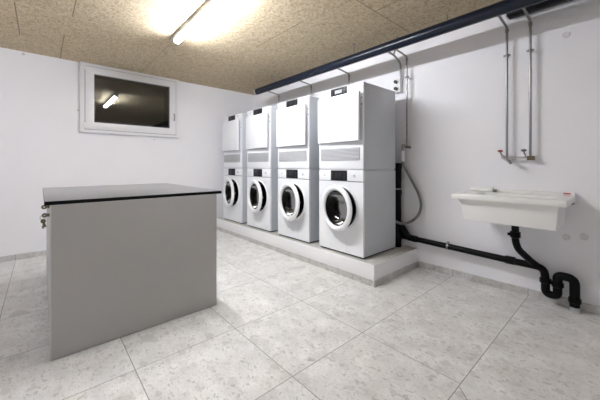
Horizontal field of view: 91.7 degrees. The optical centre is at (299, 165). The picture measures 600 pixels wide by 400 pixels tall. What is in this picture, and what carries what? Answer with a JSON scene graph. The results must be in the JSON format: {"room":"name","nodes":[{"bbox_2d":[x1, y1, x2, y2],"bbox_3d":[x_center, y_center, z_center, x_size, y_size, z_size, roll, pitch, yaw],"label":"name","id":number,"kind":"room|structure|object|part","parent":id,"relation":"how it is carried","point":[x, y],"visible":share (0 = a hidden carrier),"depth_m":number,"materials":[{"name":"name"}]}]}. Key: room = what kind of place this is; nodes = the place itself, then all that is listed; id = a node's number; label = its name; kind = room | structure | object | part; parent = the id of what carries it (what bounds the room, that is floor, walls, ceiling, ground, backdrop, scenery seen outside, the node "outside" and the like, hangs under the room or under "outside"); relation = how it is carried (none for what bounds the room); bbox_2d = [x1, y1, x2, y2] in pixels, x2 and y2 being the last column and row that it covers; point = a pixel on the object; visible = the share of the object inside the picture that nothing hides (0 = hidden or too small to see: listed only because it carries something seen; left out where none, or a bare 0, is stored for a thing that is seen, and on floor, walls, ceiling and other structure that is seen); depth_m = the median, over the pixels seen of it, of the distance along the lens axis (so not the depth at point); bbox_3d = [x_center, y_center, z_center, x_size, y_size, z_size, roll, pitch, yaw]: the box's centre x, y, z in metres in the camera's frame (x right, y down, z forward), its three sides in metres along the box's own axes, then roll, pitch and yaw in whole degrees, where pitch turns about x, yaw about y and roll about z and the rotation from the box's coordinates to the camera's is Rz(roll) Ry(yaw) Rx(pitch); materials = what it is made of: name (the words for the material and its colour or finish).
{"room":"laundry","nodes":[
{"label":"laundry","id":0,"kind":"room"},
{"bbox_2d":[0,47,255,256],"bbox_3d":[-2.425,-0.126,4.311,4.100,2.463,0.100,0,0,-42],"label":"wall","id":1,"kind":"structure","parent":0,"point":[43,145],"depth_m":3.74,"materials":[{"name":"white paint"}]},
{"bbox_2d":[0,250,45,261],"bbox_3d":[-2.702,1.075,3.990,3.261,0.060,0.012,0,0,-42],"label":"baseboard","id":2,"kind":"structure","parent":1,"relation":"attached to","point":[37,253],"depth_m":3.46,"materials":[{"name":"tile"}]},
{"bbox_2d":[80,61,178,137],"bbox_3d":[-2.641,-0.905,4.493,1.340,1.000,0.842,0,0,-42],"label":"window","id":3,"kind":"structure","parent":1,"relation":"in","point":[117,101],"depth_m":4.57,"materials":[{"name":"white plastic"}]},
{"bbox_2d":[0,0,501,94],"bbox_3d":[-0.434,-1.408,2.067,4.300,0.100,6.100,0,0,-42],"label":"ceiling","id":4,"kind":"structure","parent":0,"point":[239,47],"depth_m":2.93,"materials":[{"name":"brown wood"}]},
{"bbox_2d":[170,0,226,44],"bbox_3d":[-0.864,-1.314,2.567,0.068,0.087,1.460,0,0,-42],"label":"ceiling light","id":5,"kind":"object","parent":4,"relation":"attached to","point":[210,6],"visible":1,"depth_m":2.59,"materials":[{"name":"white plastic"}]},
{"bbox_2d":[254,0,546,94],"bbox_3d":[0.986,-1.251,2.823,0.100,0.213,5.105,0,0,-42],"label":"ceiling pipe","id":6,"kind":"object","parent":4,"relation":"hanging from","point":[503,7],"visible":1,"depth_m":2.69,"materials":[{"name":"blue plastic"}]},
{"bbox_2d":[505,0,571,19],"bbox_3d":[2.377,-1.313,1.846,0.110,0.089,1.796,0,0,-42],"label":"duct","id":7,"kind":"object","parent":4,"relation":"hanging from","point":[549,3],"visible":0.47,"depth_m":2.35,"materials":[{"name":"black plastic"}]},
{"bbox_2d":[0,230,599,399],"bbox_3d":[-0.434,1.155,2.067,4.300,0.100,6.100,0,0,-42],"label":"floor","id":8,"kind":"structure","parent":0,"point":[280,326],"depth_m":1.79,"materials":[{"name":"tile"}]},
{"bbox_2d":[43,183,221,360],"bbox_3d":[-1.489,0.652,2.501,1.072,0.899,1.393,0,0,-42],"label":"counter","id":9,"kind":"object","parent":8,"relation":"on","point":[122,260],"depth_m":1.91,"materials":[{"name":"grey laminate"}]},
{"bbox_2d":[40,213,46,228],"bbox_3d":[-1.466,0.318,1.689,0.064,0.088,0.010,0,0,-42],"label":"bunch","id":10,"kind":"object","parent":9,"relation":"hanging from","point":[42,221],"visible":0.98,"depth_m":1.68,"materials":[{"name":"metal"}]},
{"bbox_3d":[-2.073,0.693,2.403,0.019,0.665,0.653,0,0,-42],"label":"door","id":11,"kind":"part","parent":9,"relation":"part of","materials":[{"name":"grey laminate"}]},
{"bbox_3d":[-1.636,0.693,1.913,0.019,0.665,0.653,0,0,-42],"label":"door","id":12,"kind":"part","parent":9,"relation":"part of","materials":[{"name":"grey laminate"}]},
{"bbox_2d":[43,183,219,201],"bbox_3d":[-1.492,0.213,2.504,1.070,0.022,1.382,0,0,-42],"label":"countertop","id":13,"kind":"structure","parent":9,"relation":"on","point":[103,191],"depth_m":2.27,"materials":[{"name":"grey laminate"}]},
{"bbox_2d":[217,217,418,286],"bbox_3d":[-0.092,1.007,4.139,0.839,0.196,3.255,0,0,-42],"label":"plinth","id":14,"kind":"object","parent":8,"relation":"on","point":[380,268],"depth_m":3.11,"materials":[{"name":"paint"}]},
{"bbox_2d":[223,168,246,223],"bbox_3d":[-0.929,0.478,4.881,0.705,0.862,0.597,0,0,-42],"label":"washing machine","id":15,"kind":"object","parent":14,"relation":"on","point":[235,179],"visible":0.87,"depth_m":4.60,"materials":[{"name":"white metal"}]},
{"bbox_3d":[-1.152,0.434,4.676,0.036,0.472,0.472,0,0,-33],"label":"door","id":16,"kind":"part","parent":15,"relation":"part of","materials":[{"name":"white plastic"}]},
{"bbox_2d":[225,182,236,203],"bbox_3d":[-1.106,0.434,4.706,0.105,0.364,0.364,0,0,-33],"label":"door","id":17,"kind":"structure","parent":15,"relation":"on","point":[229,186],"depth_m":4.77,"materials":[{"name":"white plastic"}]},
{"bbox_3d":[-1.098,0.526,4.732,0.034,0.725,0.595,0,0,-42],"label":"panel","id":18,"kind":"part","parent":15,"relation":"part of","materials":[{"name":"white metal"}]},
{"bbox_3d":[-1.091,0.102,4.738,0.030,0.110,0.595,0,0,-42],"label":"control panel","id":19,"kind":"part","parent":15,"relation":"part of","materials":[{"name":"white plastic"}]},
{"bbox_3d":[-0.883,0.040,4.922,0.561,0.012,0.587,0,0,-42],"label":"frame","id":20,"kind":"object","parent":15,"relation":"on","visible":0},
{"bbox_2d":[222,113,246,167],"bbox_3d":[-0.904,-0.388,4.904,0.638,0.844,0.595,0,0,-42],"label":"dryer","id":21,"kind":"object","parent":20,"relation":"on","point":[233,127],"visible":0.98,"depth_m":4.60,"materials":[{"name":"white metal"}]},
{"bbox_3d":[-1.127,-0.481,4.713,0.025,0.479,0.574,0,0,-39],"label":"door","id":22,"kind":"part","parent":21,"relation":"part of","materials":[{"name":"white metal"}]},
{"bbox_2d":[224,154,239,161],"bbox_3d":[-1.108,-0.117,4.730,0.014,0.125,0.528,0,0,-42],"label":"vent grille","id":23,"kind":"object","parent":21,"relation":"attached to","point":[227,157],"depth_m":4.72,"materials":[{"name":"white plastic"}]},
{"bbox_3d":[-1.095,-0.099,4.734,0.018,0.266,0.595,0,0,-42],"label":"panel","id":24,"kind":"part","parent":21,"relation":"part of","materials":[{"name":"white ceramic"}]},
{"bbox_3d":[-1.091,-0.767,4.738,0.030,0.086,0.595,0,0,-42],"label":"control panel","id":25,"kind":"part","parent":21,"relation":"part of","materials":[{"name":"white plastic"}]},
{"bbox_2d":[247,169,277,231],"bbox_3d":[-0.425,0.478,4.313,0.705,0.862,0.597,0,0,-42],"label":"washing machine","id":26,"kind":"object","parent":14,"relation":"on","point":[262,184],"visible":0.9,"depth_m":4.04,"materials":[{"name":"white metal"}]},
{"bbox_3d":[-0.648,0.434,4.108,0.036,0.472,0.472,0,0,-33],"label":"door","id":27,"kind":"part","parent":26,"relation":"part of","materials":[{"name":"white plastic"}]},
{"bbox_2d":[250,184,263,208],"bbox_3d":[-0.602,0.434,4.138,0.105,0.364,0.364,0,0,-33],"label":"door","id":28,"kind":"structure","parent":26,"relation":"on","point":[255,189],"depth_m":4.22,"materials":[{"name":"white plastic"}]},
{"bbox_3d":[-0.586,0.102,4.170,0.030,0.110,0.595,0,0,-42],"label":"control panel","id":29,"kind":"part","parent":26,"relation":"part of","materials":[{"name":"white plastic"}]},
{"bbox_2d":[248,168,278,168],"bbox_3d":[-0.379,0.041,4.354,0.561,0.012,0.587,0,0,-42],"label":"frame","id":30,"kind":"object","parent":26,"relation":"on","point":[248,168],"visible":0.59,"depth_m":4.08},
{"bbox_2d":[246,106,277,167],"bbox_3d":[-0.400,-0.388,4.336,0.638,0.844,0.595,0,0,-42],"label":"dryer","id":31,"kind":"object","parent":30,"relation":"on","point":[262,151],"visible":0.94,"depth_m":4.04,"materials":[{"name":"white metal"}]},
{"bbox_3d":[-0.623,-0.481,4.145,0.025,0.479,0.574,0,0,-39],"label":"door","id":32,"kind":"part","parent":31,"relation":"part of","materials":[{"name":"white metal"}]},
{"bbox_2d":[248,152,268,161],"bbox_3d":[-0.600,-0.117,4.165,0.005,0.125,0.528,0,0,-42],"label":"vent grille","id":33,"kind":"object","parent":31,"relation":"attached to","point":[252,156],"depth_m":4.14,"materials":[{"name":"white plastic"}]},
{"bbox_3d":[-0.591,-0.099,4.166,0.018,0.266,0.595,0,0,-42],"label":"panel","id":34,"kind":"part","parent":31,"relation":"part of","materials":[{"name":"white ceramic"}]},
{"bbox_3d":[-0.586,-0.767,4.170,0.030,0.086,0.595,0,0,-42],"label":"control panel","id":35,"kind":"part","parent":31,"relation":"part of","materials":[{"name":"white plastic"}]},
{"bbox_3d":[-0.398,1.077,3.859,0.010,0.056,3.243,0,0,-42],"label":"skirting","id":36,"kind":"part","parent":14,"relation":"part of","materials":[{"name":"tile"}]},
{"bbox_2d":[278,169,319,242],"bbox_3d":[0.079,0.478,3.745,0.705,0.862,0.597,0,0,-42],"label":"washing machine","id":37,"kind":"object","parent":14,"relation":"on","point":[298,189],"visible":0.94,"depth_m":3.48,"materials":[{"name":"white metal"}]},
{"bbox_3d":[-0.143,0.434,3.540,0.036,0.472,0.472,0,0,-33],"label":"door","id":38,"kind":"part","parent":37,"relation":"part of","materials":[{"name":"white plastic"}]},
{"bbox_2d":[282,187,299,215],"bbox_3d":[-0.097,0.434,3.570,0.105,0.364,0.364,0,0,-33],"label":"door","id":39,"kind":"structure","parent":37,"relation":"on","point":[289,194],"depth_m":3.65,"materials":[{"name":"white plastic"}]},
{"bbox_3d":[-0.089,0.526,3.596,0.034,0.725,0.595,0,0,-42],"label":"panel","id":40,"kind":"part","parent":37,"relation":"part of","materials":[{"name":"white metal"}]},
{"bbox_3d":[-0.082,0.102,3.602,0.030,0.110,0.595,0,0,-42],"label":"control panel","id":41,"kind":"part","parent":37,"relation":"part of","materials":[{"name":"white plastic"}]},
{"bbox_2d":[279,168,318,169],"bbox_3d":[0.126,0.041,3.787,0.561,0.012,0.587,0,0,-42],"label":"frame","id":42,"kind":"object","parent":37,"relation":"on","point":[279,168],"visible":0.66,"depth_m":3.48,"materials":[{"name":"white metal"}]},
{"bbox_2d":[276,96,318,167],"bbox_3d":[0.104,-0.388,3.768,0.638,0.844,0.595,0,0,-42],"label":"dryer","id":43,"kind":"object","parent":42,"relation":"on","point":[297,144],"visible":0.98,"depth_m":3.47,"materials":[{"name":"white metal"}]},
{"bbox_3d":[-0.119,-0.481,3.577,0.025,0.479,0.574,0,0,-39],"label":"door","id":44,"kind":"part","parent":43,"relation":"part of","materials":[{"name":"white metal"}]},
{"bbox_2d":[279,150,306,160],"bbox_3d":[-0.099,-0.117,3.594,0.014,0.125,0.528,0,0,-42],"label":"vent grille","id":45,"kind":"object","parent":43,"relation":"attached to","point":[284,155],"depth_m":3.58,"materials":[{"name":"white plastic"}]},
{"bbox_3d":[-0.086,-0.099,3.598,0.018,0.266,0.595,0,0,-42],"label":"panel","id":46,"kind":"part","parent":43,"relation":"part of","materials":[{"name":"white ceramic"}]},
{"bbox_3d":[-0.082,-0.767,3.602,0.030,0.086,0.595,0,0,-42],"label":"control panel","id":47,"kind":"part","parent":43,"relation":"part of","materials":[{"name":"white ceramic"}]},
{"bbox_3d":[0.127,0.896,3.785,0.561,0.014,0.579,0,0,-42],"label":"frame","id":48,"kind":"part","parent":37,"relation":"part of","materials":[{"name":"white metal"}]},
{"bbox_2d":[319,170,394,258],"bbox_3d":[0.584,0.478,3.177,0.705,0.862,0.597,0,0,-42],"label":"washing machine","id":49,"kind":"object","parent":14,"relation":"on","point":[357,207],"visible":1,"depth_m":2.98,"materials":[{"name":"white metal"}]},
{"bbox_2d":[325,190,346,225],"bbox_3d":[0.407,0.434,3.002,0.105,0.364,0.364,0,0,-33],"label":"door","id":50,"kind":"structure","parent":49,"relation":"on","point":[335,200],"depth_m":3.07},
{"bbox_3d":[0.361,0.434,2.972,0.036,0.472,0.472,0,0,-33],"label":"door","id":51,"kind":"part","parent":49,"relation":"part of","materials":[{"name":"white plastic"}]},
{"bbox_3d":[0.415,0.526,3.028,0.034,0.725,0.595,0,0,-42],"label":"panel","id":52,"kind":"part","parent":49,"relation":"part of","materials":[{"name":"white metal"}]},
{"bbox_3d":[0.422,0.102,3.034,0.030,0.110,0.595,0,0,-42],"label":"control panel","id":53,"kind":"part","parent":49,"relation":"part of","materials":[{"name":"white plastic"}]},
{"bbox_2d":[320,169,394,169],"bbox_3d":[0.630,0.041,3.219,0.561,0.012,0.587,0,0,-42],"label":"frame","id":54,"kind":"object","parent":49,"relation":"on","point":[320,169],"visible":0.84,"depth_m":3.00,"materials":[{"name":"white metal"}]},
{"bbox_2d":[318,81,394,168],"bbox_3d":[0.609,-0.388,3.200,0.638,0.844,0.595,0,0,-42],"label":"dryer","id":55,"kind":"object","parent":54,"relation":"on","point":[356,122],"visible":1,"depth_m":2.97,"materials":[{"name":"white metal"}]},
{"bbox_3d":[0.386,-0.481,3.009,0.025,0.479,0.574,0,0,-39],"label":"door","id":56,"kind":"part","parent":55,"relation":"part of","materials":[{"name":"white metal"}]},
{"bbox_2d":[321,147,359,160],"bbox_3d":[0.409,-0.117,3.029,0.005,0.125,0.528,0,0,-42],"label":"vent grille","id":57,"kind":"object","parent":55,"relation":"attached to","point":[327,153],"depth_m":3.01,"materials":[{"name":"white plastic"}]},
{"bbox_3d":[0.418,-0.099,3.030,0.018,0.266,0.595,0,0,-42],"label":"panel","id":58,"kind":"part","parent":55,"relation":"part of","materials":[{"name":"white ceramic"}]},
{"bbox_3d":[0.422,-0.767,3.034,0.030,0.086,0.595,0,0,-42],"label":"control panel","id":59,"kind":"part","parent":55,"relation":"part of","materials":[{"name":"white ceramic"}]},
{"bbox_3d":[0.631,0.896,3.217,0.561,0.014,0.579,0,0,-42],"label":"frame","id":60,"kind":"part","parent":49,"relation":"part of","materials":[{"name":"white metal"}]},
{"bbox_3d":[0.989,1.077,2.929,0.829,0.056,0.010,0,0,-42],"label":"skirting","id":61,"kind":"part","parent":14,"relation":"part of","materials":[{"name":"tile"}]},
{"bbox_2d":[507,226,581,314],"bbox_3d":[1.896,0.782,2.273,0.247,0.646,0.426,0,0,-42],"label":"trap","id":62,"kind":"object","parent":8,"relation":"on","point":[574,300],"visible":0.97,"depth_m":2.29,"materials":[{"name":"black plastic"}]},
{"bbox_2d":[256,0,599,305],"bbox_3d":[1.137,-0.126,3.462,0.100,2.463,6.100,0,0,-42],"label":"wall","id":63,"kind":"structure","parent":0,"point":[457,81],"depth_m":2.63,"materials":[{"name":"white paint"}]},
{"bbox_2d":[338,68,349,84],"bbox_3d":[0.565,-0.735,3.763,0.355,1.041,0.052,0,0,-42],"label":"pipe","id":64,"kind":"object","parent":63,"relation":"attached to","point":[339,68],"visible":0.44,"depth_m":3.82,"materials":[{"name":"metal"}]},
{"bbox_2d":[388,52,401,77],"bbox_3d":[1.052,-1.121,3.237,0.277,0.240,0.022,0,0,-42],"label":"conduit","id":65,"kind":"object","parent":63,"relation":"attached to","point":[390,53],"visible":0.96,"depth_m":3.30,"materials":[{"name":"metal"}]},
{"bbox_2d":[393,78,401,93],"bbox_3d":[1.116,-0.920,3.350,0.080,0.160,0.090,0,0,-42],"label":"outlet box","id":66,"kind":"object","parent":63,"relation":"attached to","point":[397,83],"visible":0.97,"depth_m":3.33,"materials":[{"name":"plastic"}]},
{"bbox_2d":[396,49,409,145],"bbox_3d":[1.103,-0.737,3.157,0.355,1.036,0.052,0,0,-42],"label":"pipe","id":67,"kind":"object","parent":63,"relation":"attached to","point":[397,50],"visible":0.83,"depth_m":3.22,"materials":[{"name":"metal"}]},
{"bbox_2d":[401,144,410,161],"bbox_3d":[1.178,-0.143,3.252,0.117,0.197,0.069,0,0,-42],"label":"tap","id":68,"kind":"object","parent":63,"relation":"attached to","point":[403,145],"visible":1,"depth_m":3.22,"materials":[{"name":"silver metal"}]},
{"bbox_2d":[395,163,515,264],"bbox_3d":[1.462,0.439,2.916,0.136,0.938,1.144,0,0,-43],"label":"drain pipe","id":69,"kind":"object","parent":63,"relation":"attached to","point":[401,232],"visible":0.82,"depth_m":3.12,"materials":[{"name":"black plastic"}]},
{"bbox_2d":[395,162,421,224],"bbox_3d":[1.146,0.296,3.209,0.375,0.707,0.080,0,0,24],"label":"hose","id":70,"kind":"object","parent":69,"relation":"attached to","point":[403,163],"visible":0.88,"depth_m":3.16,"materials":[{"name":"grey rubber"}]},
{"bbox_2d":[498,16,510,156],"bbox_3d":[1.717,-0.663,2.465,0.355,1.186,0.052,0,0,-42],"label":"pipe","id":71,"kind":"object","parent":63,"relation":"attached to","point":[506,55],"visible":0.78,"depth_m":2.54,"materials":[{"name":"metal"}]},
{"bbox_2d":[419,261,599,314],"bbox_3d":[2.179,1.075,2.203,0.012,0.060,2.633,0,0,-42],"label":"baseboard","id":72,"kind":"structure","parent":63,"relation":"attached to","point":[586,307],"depth_m":2.58,"materials":[{"name":"tile"}]},
{"bbox_2d":[452,189,575,230],"bbox_3d":[1.713,0.334,2.372,0.485,0.247,0.730,0,0,-42],"label":"utility sink","id":73,"kind":"object","parent":63,"relation":"attached to","point":[544,210],"visible":0.94,"depth_m":2.23,"materials":[{"name":"beige ceramic"}]},
{"bbox_2d":[470,186,496,191],"bbox_3d":[1.672,0.211,2.659,0.052,0.052,0.213,0,0,-42],"label":"tube","id":74,"kind":"object","parent":73,"relation":"on","point":[490,188],"visible":1,"depth_m":2.64,"materials":[{"name":"beige plastic"}]},
{"bbox_2d":[498,149,534,163],"bbox_3d":[1.845,-0.075,2.491,0.130,0.128,0.253,0,0,-42],"label":"tap","id":75,"kind":"object","parent":63,"relation":"attached to","point":[507,159],"visible":1,"depth_m":2.47,"materials":[{"name":"silver metal"}]},
{"bbox_2d":[522,8,533,155],"bbox_3d":[1.825,-0.663,2.344,0.355,1.186,0.052,0,0,-42],"label":"pipe","id":76,"kind":"object","parent":63,"relation":"attached to","point":[530,49],"visible":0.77,"depth_m":2.42,"materials":[{"name":"metal"}]},
{"bbox_2d":[562,32,569,37],"bbox_3d":[2.098,-1.031,2.299,0.007,0.050,0.050,0,0,-42],"label":"round cover plate","id":77,"kind":"object","parent":63,"relation":"attached to","point":[565,34],"visible":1,"depth_m":2.30,"materials":[{"name":"white plastic"}]},
{"bbox_2d":[562,234,570,240],"bbox_3d":[2.099,0.567,2.297,0.007,0.050,0.050,0,0,-42],"label":"round cover plate","id":78,"kind":"object","parent":63,"relation":"attached to","point":[566,237],"visible":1,"depth_m":2.30,"materials":[{"name":"white plastic"}]},
{"bbox_2d":[580,234,588,239],"bbox_3d":[2.166,0.545,2.222,0.007,0.050,0.050,0,0,-42],"label":"round cover plate","id":79,"kind":"object","parent":63,"relation":"attached to","point":[582,236],"visible":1,"depth_m":2.22,"materials":[{"name":"white plastic"}]}
]}

